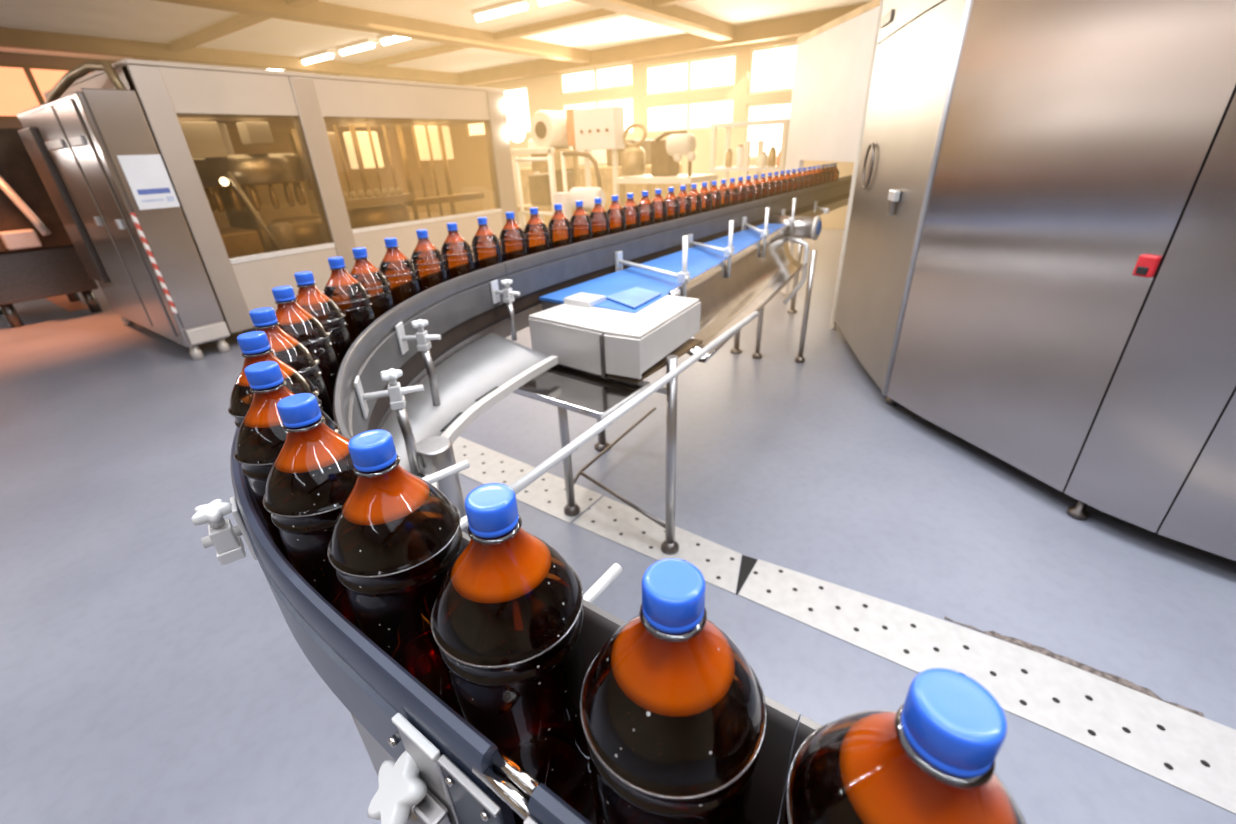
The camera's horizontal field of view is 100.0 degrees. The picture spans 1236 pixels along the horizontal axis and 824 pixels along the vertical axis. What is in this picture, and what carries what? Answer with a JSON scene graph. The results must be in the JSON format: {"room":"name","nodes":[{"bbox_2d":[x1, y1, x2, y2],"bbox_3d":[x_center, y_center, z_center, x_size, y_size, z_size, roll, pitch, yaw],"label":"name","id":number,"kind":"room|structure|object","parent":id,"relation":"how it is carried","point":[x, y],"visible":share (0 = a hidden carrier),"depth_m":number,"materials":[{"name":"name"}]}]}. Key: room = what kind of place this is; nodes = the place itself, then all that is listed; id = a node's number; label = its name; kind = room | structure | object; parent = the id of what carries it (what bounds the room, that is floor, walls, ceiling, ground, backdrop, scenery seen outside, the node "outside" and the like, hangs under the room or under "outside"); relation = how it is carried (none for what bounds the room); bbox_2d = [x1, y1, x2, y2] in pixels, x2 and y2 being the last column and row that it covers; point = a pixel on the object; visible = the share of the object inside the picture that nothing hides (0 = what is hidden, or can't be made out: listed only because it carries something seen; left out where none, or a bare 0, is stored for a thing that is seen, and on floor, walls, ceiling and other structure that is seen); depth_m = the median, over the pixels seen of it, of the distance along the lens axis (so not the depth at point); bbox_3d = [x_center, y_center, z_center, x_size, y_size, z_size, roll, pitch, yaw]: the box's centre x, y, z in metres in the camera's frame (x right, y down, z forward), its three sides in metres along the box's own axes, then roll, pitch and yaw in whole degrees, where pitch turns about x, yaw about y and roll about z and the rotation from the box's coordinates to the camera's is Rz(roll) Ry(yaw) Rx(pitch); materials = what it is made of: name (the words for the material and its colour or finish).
{"room":"processing plant","nodes":[
{"label":"processing plant","id":0,"kind":"room"},
{"bbox_2d":[0,52,436,212],"bbox_3d":[-10.076,-4.804,9.879,0.200,3.300,15.000,16,32,32],"label":"wall","id":1,"kind":"structure","parent":0,"point":[5,57],"depth_m":14.54,"materials":[{"name":"paint"}]},
{"bbox_2d":[0,62,93,119],"bbox_3d":[-10.263,-5.639,9.162,0.070,0.850,2.400,16,32,32],"label":"window","id":2,"kind":"structure","parent":1,"relation":"in","point":[22,86],"depth_m":9.02,"materials":[{"name":"orange"}]},
{"bbox_2d":[46,295,88,311],"bbox_3d":[-8.646,-1.885,7.646,5.700,0.002,0.200,16,32,32],"label":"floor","id":3,"kind":"structure","parent":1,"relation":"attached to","point":[62,301],"depth_m":6.41,"materials":[{"name":"orange paint"}]},
{"bbox_2d":[416,3,866,85],"bbox_3d":[1.923,-6.687,9.264,19.000,0.250,0.260,16,32,32],"label":"ceiling beam","id":4,"kind":"structure","parent":1,"relation":"attached to","point":[798,25],"depth_m":9.83,"materials":[{"name":"paint"}]},
{"bbox_2d":[0,0,872,81],"bbox_3d":[-2.386,-4.100,4.090,19.200,0.100,15.200,16,32,32],"label":"ceiling","id":5,"kind":"structure","parent":0,"point":[154,21],"depth_m":7.97,"materials":[{"name":"paint"}]},
{"bbox_2d":[132,0,317,60],"bbox_3d":[-1.657,-4.411,4.866,19.000,0.100,0.160,16,32,32],"label":"ceiling light","id":6,"kind":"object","parent":5,"relation":"attached to","point":[240,21],"depth_m":7.58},
{"bbox_2d":[300,50,335,64],"bbox_3d":[-5.816,-6.818,9.993,1.180,0.115,0.160,16,32,32],"label":"ceiling light","id":7,"kind":"object","parent":5,"relation":"attached to","point":[324,55],"visible":1,"depth_m":9.87,"materials":[{"name":"white paint"}]},
{"bbox_2d":[336,39,376,54],"bbox_3d":[-4.650,-6.475,9.221,1.060,0.115,0.160,16,32,32],"label":"ceiling light","id":8,"kind":"object","parent":5,"relation":"attached to","point":[365,44],"visible":1,"depth_m":9.13,"materials":[{"name":"white paint"}]},
{"bbox_2d":[377,35,410,44],"bbox_3d":[-3.617,-6.172,8.537,0.950,0.115,0.160,16,32,32],"label":"ceiling light","id":9,"kind":"object","parent":5,"relation":"attached to","point":[385,39],"visible":0.5,"depth_m":8.60,"materials":[{"name":"white paint"}]},
{"bbox_2d":[471,0,530,21],"bbox_3d":[-1.637,-5.591,7.226,1.020,0.115,0.160,16,32,32],"label":"ceiling light","id":10,"kind":"object","parent":5,"relation":"attached to","point":[513,6],"visible":1,"depth_m":7.15,"materials":[{"name":"white paint"}]},
{"bbox_2d":[314,0,693,75],"bbox_3d":[0.333,-5.719,7.292,19.000,0.100,0.160,16,32,32],"label":"ceiling light","id":11,"kind":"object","parent":5,"relation":"attached to","point":[599,14],"depth_m":8.47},
{"bbox_2d":[0,210,1235,823],"bbox_3d":[-2.261,-1.068,5.623,19.200,0.100,15.200,16,32,32],"label":"floor","id":12,"kind":"structure","parent":0,"point":[145,678],"depth_m":2.00,"materials":[{"name":"concrete"}]},
{"bbox_2d":[0,128,101,327],"bbox_3d":[-6.537,-1.953,5.549,1.732,1.860,1.070,16,32,32],"label":"machine","id":13,"kind":"object","parent":12,"relation":"on","point":[39,259],"visible":0.88,"depth_m":5.37,"materials":[{"name":"metal"}]},
{"bbox_2d":[17,61,229,359],"bbox_3d":[-4.342,-1.683,4.490,2.151,2.169,0.380,16,32,32],"label":"tall cabinet","id":14,"kind":"object","parent":12,"relation":"on","point":[95,154],"visible":1,"depth_m":4.06,"materials":[{"name":"metal"}]},
{"bbox_2d":[141,196,174,201],"bbox_3d":[-3.446,-1.589,3.882,0.001,0.037,0.200,16,32,32],"label":"print","id":15,"kind":"object","parent":14,"relation":"attached to","point":[143,198],"depth_m":3.88},
{"bbox_2d":[43,58,519,344],"bbox_3d":[-3.444,-2.530,6.114,2.662,2.149,3.600,16,32,32],"label":"machine","id":16,"kind":"object","parent":12,"relation":"on","point":[274,175],"visible":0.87,"depth_m":4.94,"materials":[{"name":"metal"}]},
{"bbox_2d":[343,131,383,168],"bbox_3d":[-3.118,-3.211,6.362,0.200,0.400,0.340,16,32,32],"label":"window","id":17,"kind":"structure","parent":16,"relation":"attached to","point":[363,138],"depth_m":6.29,"materials":[{"name":"beige"}]},
{"bbox_2d":[414,126,453,160],"bbox_3d":[-2.303,-3.370,6.497,0.100,0.380,0.470,16,32,32],"label":"window","id":18,"kind":"structure","parent":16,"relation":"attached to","point":[433,142],"depth_m":6.44,"materials":[{"name":"beige"}]},
{"bbox_2d":[509,124,524,141],"bbox_3d":[-1.248,-3.442,6.399,0.196,0.200,0.196,-11,28,-17],"label":"work lamp","id":19,"kind":"object","parent":16,"relation":"attached to","point":[516,131],"visible":1,"depth_m":6.33,"materials":[{"name":"white"}]},
{"bbox_2d":[191,175,851,823],"bbox_3d":[0.836,-0.718,3.291,1.782,1.149,6.898,6,28,17],"label":"conveyor","id":20,"kind":"object","parent":12,"relation":"on","point":[428,367],"visible":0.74,"depth_m":0.88,"materials":[{"name":"metal"}]},
{"bbox_2d":[228,331,322,427],"bbox_3d":[-0.453,0.052,0.723,0.105,0.335,0.105,5,28,14],"label":"beer bottle","id":21,"kind":"object","parent":20,"relation":"on","point":[255,346],"visible":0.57,"depth_m":0.65,"materials":[{"name":"plastic"}]},
{"bbox_2d":[234,361,338,565],"bbox_3d":[-0.370,0.101,0.621,0.105,0.335,0.105,-4,27,-4],"label":"beer bottle","id":22,"kind":"object","parent":20,"relation":"on","point":[261,436],"visible":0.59,"depth_m":0.55,"materials":[{"name":"plastic"}]},
{"bbox_2d":[243,307,333,420],"bbox_3d":[-0.514,0.000,0.832,0.105,0.335,0.105,15,31,30],"label":"beer bottle","id":23,"kind":"object","parent":20,"relation":"on","point":[286,348],"visible":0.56,"depth_m":0.77,"materials":[{"name":"plastic"}]},
{"bbox_2d":[272,286,338,407],"bbox_3d":[-0.569,-0.064,0.962,0.105,0.335,0.105,9,29,21],"label":"beer bottle","id":24,"kind":"object","parent":20,"relation":"on","point":[294,320],"visible":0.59,"depth_m":0.90,"materials":[{"name":"plastic"}]},
{"bbox_2d":[263,393,358,628],"bbox_3d":[-0.282,0.138,0.539,0.105,0.335,0.105,9,29,21],"label":"beer bottle","id":25,"kind":"object","parent":20,"relation":"on","point":[311,477],"visible":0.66,"depth_m":0.47,"materials":[{"name":"plastic"}]},
{"bbox_2d":[294,271,351,366],"bbox_3d":[-0.601,-0.119,1.075,0.105,0.335,0.105,-16,30,-26],"label":"beer bottle","id":26,"kind":"object","parent":20,"relation":"on","point":[310,298],"visible":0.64,"depth_m":1.01,"materials":[{"name":"plastic"}]},
{"bbox_2d":[323,257,375,343],"bbox_3d":[-0.617,-0.191,1.217,0.105,0.335,0.105,3,27,11],"label":"beer bottle","id":27,"kind":"object","parent":20,"relation":"on","point":[347,292],"visible":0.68,"depth_m":1.15,"materials":[{"name":"plastic"}]},
{"bbox_2d":[350,247,394,318],"bbox_3d":[-0.620,-0.247,1.329,0.105,0.335,0.105,0,27,4],"label":"beer bottle","id":28,"kind":"object","parent":20,"relation":"on","point":[376,283],"visible":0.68,"depth_m":1.26,"materials":[{"name":"plastic"}]},
{"bbox_2d":[327,429,463,714],"bbox_3d":[-0.183,0.169,0.470,0.105,0.335,0.105,3,27,10],"label":"beer bottle","id":29,"kind":"object","parent":20,"relation":"on","point":[396,537],"visible":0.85,"depth_m":0.41,"materials":[{"name":"plastic"}]},
{"bbox_2d":[379,237,420,305],"bbox_3d":[-0.605,-0.317,1.466,0.105,0.335,0.105,-15,29,-23],"label":"beer bottle","id":30,"kind":"object","parent":20,"relation":"on","point":[398,269],"visible":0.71,"depth_m":1.40,"materials":[{"name":"plastic"}]},
{"bbox_2d":[410,229,447,291],"bbox_3d":[-0.572,-0.387,1.601,0.105,0.335,0.105,2,27,8],"label":"beer bottle","id":31,"kind":"object","parent":20,"relation":"on","point":[429,262],"visible":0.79,"depth_m":1.54,"materials":[{"name":"plastic"}]},
{"bbox_2d":[422,460,469,483],"bbox_3d":[-0.253,0.091,0.702,0.107,0.012,0.012,-24,34,-36],"label":"rod","id":32,"kind":"object","parent":20,"relation":"attached to","point":[463,465],"depth_m":0.71,"materials":[{"name":"white plastic"}]},
{"bbox_2d":[441,223,474,279],"bbox_3d":[-0.524,-0.452,1.727,0.105,0.335,0.105,-6,27,-7],"label":"beer bottle","id":33,"kind":"object","parent":20,"relation":"on","point":[457,252],"visible":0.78,"depth_m":1.66,"materials":[{"name":"plastic"}]},
{"bbox_2d":[460,515,468,528],"bbox_3d":[-0.188,0.134,0.611,0.012,0.012,0.052,19,34,36],"label":"rod","id":34,"kind":"object","parent":20,"relation":"attached to","point":[464,522],"depth_m":0.61,"materials":[{"name":"white plastic"}]},
{"bbox_2d":[471,217,502,270],"bbox_3d":[-0.459,-0.515,1.846,0.105,0.335,0.105,-25,35,-38],"label":"beer bottle","id":35,"kind":"object","parent":20,"relation":"on","point":[485,245],"visible":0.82,"depth_m":1.78,"materials":[{"name":"plastic"}]},
{"bbox_2d":[431,483,593,823],"bbox_3d":[-0.074,0.201,0.397,0.105,0.335,0.105,-10,28,-15],"label":"beer bottle","id":36,"kind":"object","parent":20,"relation":"on","point":[507,613],"visible":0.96,"depth_m":0.34,"materials":[{"name":"plastic"}]},
{"bbox_2d":[499,212,527,261],"bbox_3d":[-0.391,-0.583,1.974,0.105,0.335,0.105,-6,27,-8],"label":"beer bottle","id":37,"kind":"object","parent":20,"relation":"on","point":[512,238],"visible":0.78,"depth_m":1.91,"materials":[{"name":"plastic"}]},
{"bbox_2d":[524,208,549,254],"bbox_3d":[-0.321,-0.643,2.087,0.105,0.335,0.105,-19,31,-30],"label":"beer bottle","id":38,"kind":"object","parent":20,"relation":"on","point":[536,231],"visible":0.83,"depth_m":2.02,"materials":[{"name":"plastic"}]},
{"bbox_2d":[547,204,572,248],"bbox_3d":[-0.240,-0.703,2.199,0.105,0.335,0.105,2,27,8],"label":"beer bottle","id":39,"kind":"object","parent":20,"relation":"on","point":[559,227],"visible":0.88,"depth_m":2.13,"materials":[{"name":"plastic"}]},
{"bbox_2d":[570,201,592,243],"bbox_3d":[-0.160,-0.757,2.300,0.105,0.335,0.105,-10,28,-14],"label":"beer bottle","id":40,"kind":"object","parent":20,"relation":"on","point":[581,223],"visible":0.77,"depth_m":2.23,"materials":[{"name":"plastic"}]},
{"bbox_2d":[589,198,609,238],"bbox_3d":[-0.084,-0.807,2.393,0.105,0.335,0.105,22,36,40],"label":"beer bottle","id":41,"kind":"object","parent":20,"relation":"on","point":[600,218],"visible":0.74,"depth_m":2.33,"materials":[{"name":"plastic"}]},
{"bbox_2d":[583,563,622,602],"bbox_3d":[-0.022,0.177,0.512,0.012,0.012,0.077,16,32,32],"label":"rod","id":42,"kind":"object","parent":20,"relation":"attached to","point":[615,570],"depth_m":0.52,"materials":[{"name":"white plastic"}]},
{"bbox_2d":[607,195,626,234],"bbox_3d":[-0.008,-0.857,2.485,0.105,0.335,0.105,7,28,18],"label":"beer bottle","id":43,"kind":"object","parent":20,"relation":"on","point":[617,215],"visible":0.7,"depth_m":2.42,"materials":[{"name":"plastic"}]},
{"bbox_2d":[623,193,640,230],"bbox_3d":[0.065,-0.905,2.574,0.105,0.335,0.105,-3,27,-2],"label":"beer bottle","id":44,"kind":"object","parent":20,"relation":"on","point":[633,218],"visible":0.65,"depth_m":2.51,"materials":[{"name":"plastic"}]},
{"bbox_2d":[637,191,654,226],"bbox_3d":[0.141,-0.955,2.667,0.105,0.335,0.105,8,29,20],"label":"beer bottle","id":45,"kind":"object","parent":20,"relation":"on","point":[646,207],"visible":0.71,"depth_m":2.60,"materials":[{"name":"plastic"}]},
{"bbox_2d":[651,189,667,223],"bbox_3d":[0.214,-1.003,2.756,0.105,0.335,0.105,-9,28,-13],"label":"beer bottle","id":46,"kind":"object","parent":20,"relation":"on","point":[661,208],"visible":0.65,"depth_m":2.69,"materials":[{"name":"plastic"}]},
{"bbox_2d":[664,187,679,220],"bbox_3d":[0.290,-1.053,2.849,0.105,0.335,0.105,-5,27,-5],"label":"beer bottle","id":47,"kind":"object","parent":20,"relation":"on","point":[673,204],"visible":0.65,"depth_m":2.78,"materials":[{"name":"plastic"}]},
{"bbox_2d":[580,558,766,823],"bbox_3d":[0.033,0.231,0.330,0.105,0.335,0.105,-10,28,-15],"label":"beer bottle","id":48,"kind":"object","parent":20,"relation":"on","point":[673,713],"visible":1,"depth_m":0.26,"materials":[{"name":"plastic"}]},
{"bbox_2d":[677,185,691,217],"bbox_3d":[0.366,-1.103,2.942,0.105,0.335,0.105,5,28,14],"label":"beer bottle","id":49,"kind":"object","parent":20,"relation":"on","point":[684,199],"visible":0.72,"depth_m":2.87,"materials":[{"name":"plastic"}]},
{"bbox_2d":[688,184,702,214],"bbox_3d":[0.440,-1.152,3.031,0.105,0.335,0.105,4,27,12],"label":"beer bottle","id":50,"kind":"object","parent":20,"relation":"on","point":[695,197],"visible":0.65,"depth_m":2.96,"materials":[{"name":"plastic"}]},
{"bbox_2d":[699,182,712,212],"bbox_3d":[0.516,-1.202,3.124,0.105,0.335,0.105,-16,30,-25],"label":"beer bottle","id":51,"kind":"object","parent":20,"relation":"on","point":[706,196],"visible":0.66,"depth_m":3.06,"materials":[{"name":"plastic"}]},
{"bbox_2d":[709,181,721,209],"bbox_3d":[0.589,-1.250,3.213,0.105,0.335,0.105,1,27,7],"label":"beer bottle","id":52,"kind":"object","parent":20,"relation":"on","point":[716,195],"visible":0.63,"depth_m":3.14,"materials":[{"name":"plastic"}]},
{"bbox_2d":[718,179,730,207],"bbox_3d":[0.665,-1.300,3.306,0.105,0.335,0.105,-8,27,-12],"label":"beer bottle","id":53,"kind":"object","parent":20,"relation":"on","point":[725,192],"visible":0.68,"depth_m":3.24,"materials":[{"name":"plastic"}]},
{"bbox_2d":[728,178,739,205],"bbox_3d":[0.741,-1.350,3.399,0.105,0.335,0.105,-6,27,-6],"label":"beer bottle","id":54,"kind":"object","parent":20,"relation":"on","point":[734,191],"visible":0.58,"depth_m":3.33,"materials":[{"name":"plastic"}]},
{"bbox_2d":[736,177,747,203],"bbox_3d":[0.814,-1.398,3.488,0.105,0.335,0.105,7,28,18],"label":"beer bottle","id":55,"kind":"object","parent":20,"relation":"on","point":[740,185],"visible":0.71,"depth_m":3.42,"materials":[{"name":"plastic"}]},
{"bbox_2d":[744,176,754,201],"bbox_3d":[0.890,-1.448,3.580,0.105,0.335,0.105,4,28,13],"label":"beer bottle","id":56,"kind":"object","parent":20,"relation":"on","point":[750,187],"visible":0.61,"depth_m":3.51,"materials":[{"name":"plastic"}]},
{"bbox_2d":[752,175,762,200],"bbox_3d":[0.964,-1.496,3.670,0.105,0.335,0.105,5,28,14],"label":"beer bottle","id":57,"kind":"object","parent":20,"relation":"on","point":[758,187],"visible":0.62,"depth_m":3.60,"materials":[{"name":"plastic"}]},
{"bbox_2d":[759,174,769,198],"bbox_3d":[1.040,-1.546,3.763,0.105,0.335,0.105,-21,32,-33],"label":"beer bottle","id":58,"kind":"object","parent":20,"relation":"on","point":[765,191],"visible":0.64,"depth_m":3.69,"materials":[{"name":"plastic"}]},
{"bbox_2d":[766,173,775,196],"bbox_3d":[1.116,-1.596,3.855,0.105,0.335,0.105,-16,30,-25],"label":"beer bottle","id":59,"kind":"object","parent":20,"relation":"on","point":[771,182],"visible":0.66,"depth_m":3.79,"materials":[{"name":"plastic"}]},
{"bbox_2d":[773,172,781,195],"bbox_3d":[1.189,-1.644,3.944,0.105,0.335,0.105,-15,30,-24],"label":"beer bottle","id":60,"kind":"object","parent":20,"relation":"on","point":[776,179],"visible":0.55,"depth_m":3.87,"materials":[{"name":"plastic"}]},
{"bbox_2d":[779,171,788,193],"bbox_3d":[1.265,-1.694,4.037,0.105,0.335,0.105,4,27,12],"label":"beer bottle","id":61,"kind":"object","parent":20,"relation":"on","point":[782,177],"visible":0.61,"depth_m":3.97,"materials":[{"name":"plastic"}]},
{"bbox_2d":[785,170,793,192],"bbox_3d":[1.338,-1.742,4.126,0.105,0.335,0.105,0,27,6],"label":"beer bottle","id":62,"kind":"object","parent":20,"relation":"on","point":[789,178],"visible":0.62,"depth_m":4.06,"materials":[{"name":"plastic"}]},
{"bbox_2d":[791,169,799,190],"bbox_3d":[1.414,-1.792,4.219,0.105,0.335,0.105,-21,32,-32],"label":"beer bottle","id":63,"kind":"object","parent":20,"relation":"on","point":[794,176],"visible":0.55,"depth_m":4.15,"materials":[{"name":"plastic"}]},
{"bbox_2d":[796,168,804,189],"bbox_3d":[1.490,-1.843,4.312,0.105,0.335,0.105,6,28,17],"label":"beer bottle","id":64,"kind":"object","parent":20,"relation":"on","point":[799,174],"visible":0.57,"depth_m":4.24,"materials":[{"name":"plastic"}]},
{"bbox_2d":[802,167,809,188],"bbox_3d":[1.564,-1.891,4.401,0.105,0.335,0.105,8,28,19],"label":"beer bottle","id":65,"kind":"object","parent":20,"relation":"on","point":[804,173],"visible":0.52,"depth_m":4.33,"materials":[{"name":"plastic"}]},
{"bbox_2d":[784,668,1026,823],"bbox_3d":[0.133,0.258,0.269,0.105,0.335,0.105,2,27,9],"label":"beer bottle","id":66,"kind":"object","parent":20,"relation":"on","point":[930,760],"visible":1,"depth_m":0.20,"materials":[{"name":"plastic"}]},
{"bbox_2d":[452,437,602,522],"bbox_3d":[-0.846,0.237,2.811,1.728,0.004,0.260,16,32,32],"label":"drain cover","id":67,"kind":"object","parent":12,"relation":"on","point":[547,494],"visible":0.57,"depth_m":2.59,"materials":[{"name":"metal"}]},
{"bbox_2d":[514,155,554,230],"bbox_3d":[-1.091,-2.703,7.075,0.648,1.420,0.050,16,32,32],"label":"frame","id":68,"kind":"object","parent":12,"relation":"on","point":[548,158],"visible":0.68,"depth_m":6.91,"materials":[{"name":"beige paint"}]},
{"bbox_2d":[511,110,574,226],"bbox_3d":[-1.138,-3.598,8.208,1.043,1.998,0.650,16,32,32],"label":"machine","id":69,"kind":"object","parent":12,"relation":"on","point":[548,128],"visible":0.5,"depth_m":7.77,"materials":[{"name":"beige paint"}]},
{"bbox_2d":[566,108,579,186],"bbox_3d":[-0.608,-3.471,7.911,0.170,2.000,0.150,16,32,32],"label":"post","id":70,"kind":"object","parent":12,"relation":"on","point":[569,112],"visible":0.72,"depth_m":7.58,"materials":[{"name":"plastic"}]},
{"bbox_2d":[554,187,605,220],"bbox_3d":[-0.471,-2.282,6.593,0.658,1.058,0.262,13,31,28],"label":"machine","id":71,"kind":"object","parent":12,"relation":"on","point":[568,200],"visible":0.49,"depth_m":6.30,"materials":[{"name":"white paint"}]},
{"bbox_2d":[561,151,603,207],"bbox_3d":[-0.494,-2.963,7.496,0.708,1.460,0.060,16,32,32],"label":"pipe","id":72,"kind":"object","parent":12,"relation":"on","point":[563,153],"visible":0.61,"depth_m":7.21,"materials":[{"name":"metal"}]},
{"bbox_2d":[573,106,624,201],"bbox_3d":[-0.245,-3.350,7.665,0.710,1.980,0.270,16,32,32],"label":"switch box","id":73,"kind":"object","parent":12,"relation":"on","point":[598,128],"visible":0.91,"depth_m":7.25,"materials":[{"name":"white paint"}]},
{"bbox_2d":[520,139,681,225],"bbox_3d":[-0.392,-4.431,10.125,3.200,1.700,1.000,16,32,32],"label":"machine","id":74,"kind":"object","parent":12,"relation":"on","point":[603,158],"visible":0.26,"depth_m":9.45,"materials":[{"name":"metal"}]},
{"bbox_2d":[528,139,606,166],"bbox_3d":[-0.900,-5.108,10.176,1.600,0.500,0.800,16,32,32],"label":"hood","id":75,"kind":"object","parent":74,"relation":"attached to","point":[599,155],"depth_m":9.71,"materials":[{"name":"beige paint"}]},
{"bbox_2d":[572,496,741,593],"bbox_3d":[0.174,0.531,2.146,0.757,0.004,0.233,16,32,32],"label":"drain cover","id":76,"kind":"object","parent":12,"relation":"on","point":[719,565],"visible":0.93,"depth_m":2.14,"materials":[{"name":"metal"}]},
{"bbox_2d":[509,215,821,554],"bbox_3d":[0.425,-0.277,2.611,0.672,1.008,3.238,16,32,32],"label":"conveyor","id":77,"kind":"object","parent":12,"relation":"on","point":[609,333],"visible":0.92,"depth_m":1.88,"materials":[{"name":"metal"}]},
{"bbox_2d":[616,123,717,207],"bbox_3d":[0.694,-3.137,7.396,1.200,1.774,0.818,16,32,32],"label":"machine","id":78,"kind":"object","parent":12,"relation":"on","point":[666,155],"visible":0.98,"depth_m":7.07,"materials":[{"name":"beige paint"}]},
{"bbox_2d":[736,555,757,594],"bbox_3d":[0.471,0.616,1.958,0.062,0.001,0.211,11,30,25],"label":"trim","id":79,"kind":"structure","parent":12,"relation":"on","point":[747,563],"depth_m":1.98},
{"bbox_2d":[708,118,789,189],"bbox_3d":[2.057,-3.483,7.996,1.180,1.750,0.580,16,32,32],"label":"rack","id":80,"kind":"object","parent":12,"relation":"on","point":[746,168],"visible":0.37,"depth_m":7.67,"materials":[{"name":"metal"}]},
{"bbox_2d":[725,149,732,166],"bbox_3d":[1.700,-3.885,7.932,0.110,0.249,0.110,16,32,32],"label":"canister","id":81,"kind":"object","parent":80,"relation":"on","point":[729,154],"visible":0.96,"depth_m":7.89,"materials":[{"name":"metal"}]},
{"bbox_2d":[736,145,743,166],"bbox_3d":[1.845,-3.865,7.824,0.110,0.299,0.110,16,32,32],"label":"canister","id":82,"kind":"object","parent":80,"relation":"on","point":[740,150],"visible":0.91,"depth_m":7.79,"materials":[{"name":"white paint"}]},
{"bbox_2d":[709,165,784,171],"bbox_3d":[2.047,-3.706,7.883,1.180,0.050,0.580,16,32,32],"label":"shelf","id":83,"kind":"object","parent":80,"relation":"attached to","point":[712,168],"depth_m":7.68,"materials":[{"name":"metal"}]},
{"bbox_2d":[710,118,789,127],"bbox_3d":[2.025,-4.241,7.613,1.180,0.050,0.580,16,32,32],"label":"shelf","id":84,"kind":"object","parent":80,"relation":"attached to","point":[785,122],"depth_m":7.42,"materials":[{"name":"white paint"}]},
{"bbox_2d":[759,151,767,166],"bbox_3d":[2.146,-3.732,7.648,0.110,0.199,0.110,16,32,32],"label":"canister","id":85,"kind":"object","parent":80,"relation":"on","point":[763,157],"visible":1,"depth_m":7.62,"materials":[{"name":"beige paint"}]},
{"bbox_2d":[768,147,776,166],"bbox_3d":[2.250,-3.728,7.565,0.110,0.259,0.110,16,32,32],"label":"canister","id":86,"kind":"object","parent":80,"relation":"on","point":[772,152],"visible":1,"depth_m":7.53,"materials":[{"name":"metal"}]},
{"bbox_2d":[780,0,883,328],"bbox_3d":[1.797,-2.087,4.634,0.097,2.310,1.523,-4,27,-2],"label":"wall","id":87,"kind":"structure","parent":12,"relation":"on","point":[834,61],"depth_m":4.21,"materials":[{"name":"white paint"}]},
{"bbox_2d":[738,559,1235,813],"bbox_3d":[1.365,0.850,1.418,2.105,0.004,0.297,16,32,32],"label":"drain cover","id":88,"kind":"object","parent":12,"relation":"on","point":[1192,753],"visible":1,"depth_m":1.52,"materials":[{"name":"metal"}]},
{"bbox_2d":[834,0,1235,560],"bbox_3d":[3.096,-1.336,2.555,3.760,2.749,3.700,16,32,32],"label":"machine","id":89,"kind":"object","parent":12,"relation":"on","point":[1039,267],"visible":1,"depth_m":2.02,"materials":[{"name":"metal"}]},
{"bbox_2d":[944,616,1203,716],"bbox_3d":[1.365,0.760,1.598,0.620,0.002,0.038,16,32,31],"label":"trim","id":90,"kind":"structure","parent":12,"relation":"on","point":[1108,676],"depth_m":1.57,"materials":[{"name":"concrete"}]},
{"bbox_2d":[428,36,853,228],"bbox_3d":[2.148,-5.447,10.154,19.000,3.300,0.200,16,32,32],"label":"wall","id":91,"kind":"structure","parent":0,"point":[469,170],"depth_m":10.86,"materials":[{"name":"paint"}]},
{"bbox_2d":[0,27,460,83],"bbox_3d":[-8.270,-5.640,7.947,0.280,0.200,15.000,16,32,32],"label":"ceiling beam","id":92,"kind":"structure","parent":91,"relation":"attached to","point":[9,37],"depth_m":8.97,"materials":[{"name":"paint"}]},
{"bbox_2d":[155,0,591,63],"bbox_3d":[-4.868,-4.641,5.695,0.280,0.200,15.000,16,32,32],"label":"ceiling beam","id":93,"kind":"structure","parent":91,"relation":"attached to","point":[319,13],"depth_m":7.44,"materials":[{"name":"paint"}]},
{"bbox_2d":[467,85,529,136],"bbox_3d":[-3.086,-7.622,13.219,2.400,1.000,0.060,16,32,32],"label":"window","id":94,"kind":"structure","parent":91,"relation":"in","point":[522,117],"depth_m":12.83,"materials":[{"name":"glass"}]},
{"bbox_2d":[560,62,632,94],"bbox_3d":[-0.470,-7.238,11.280,2.000,0.430,0.060,16,32,32],"label":"window","id":95,"kind":"structure","parent":91,"relation":"in","point":[617,75],"depth_m":11.24,"materials":[{"name":"glass"}]},
{"bbox_2d":[562,96,633,133],"bbox_3d":[-0.443,-6.582,11.612,2.000,0.700,0.060,16,32,32],"label":"window","id":96,"kind":"structure","parent":91,"relation":"in","point":[626,102],"depth_m":11.26,"materials":[{"name":"glass"}]},
{"bbox_2d":[573,0,735,41],"bbox_3d":[-2.277,-3.880,3.979,0.280,0.200,15.000,16,32,32],"label":"trim","id":97,"kind":"structure","parent":91,"relation":"attached to","point":[677,17],"depth_m":7.62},
{"bbox_2d":[646,97,734,132],"bbox_3d":[1.424,-5.946,10.424,2.000,0.500,0.060,16,32,32],"label":"window","id":98,"kind":"structure","parent":91,"relation":"in","point":[694,115],"depth_m":10.40,"materials":[{"name":"glass"}]},
{"bbox_2d":[646,53,736,95],"bbox_3d":[1.398,-6.557,10.115,2.000,0.530,0.060,16,32,32],"label":"window","id":99,"kind":"structure","parent":91,"relation":"in","point":[713,72],"depth_m":10.07,"materials":[{"name":"glass"}]},
{"bbox_2d":[745,101,790,158],"bbox_3d":[3.258,-5.108,9.371,2.000,0.920,0.060,16,32,32],"label":"window","id":100,"kind":"structure","parent":91,"relation":"in","point":[771,135],"depth_m":9.66,"materials":[{"name":"glass"}]},
{"bbox_2d":[748,42,796,94],"bbox_3d":[3.223,-5.969,8.935,2.000,0.710,0.060,16,32,32],"label":"window","id":101,"kind":"structure","parent":91,"relation":"in","point":[772,68],"depth_m":9.24,"materials":[{"name":"glass"}]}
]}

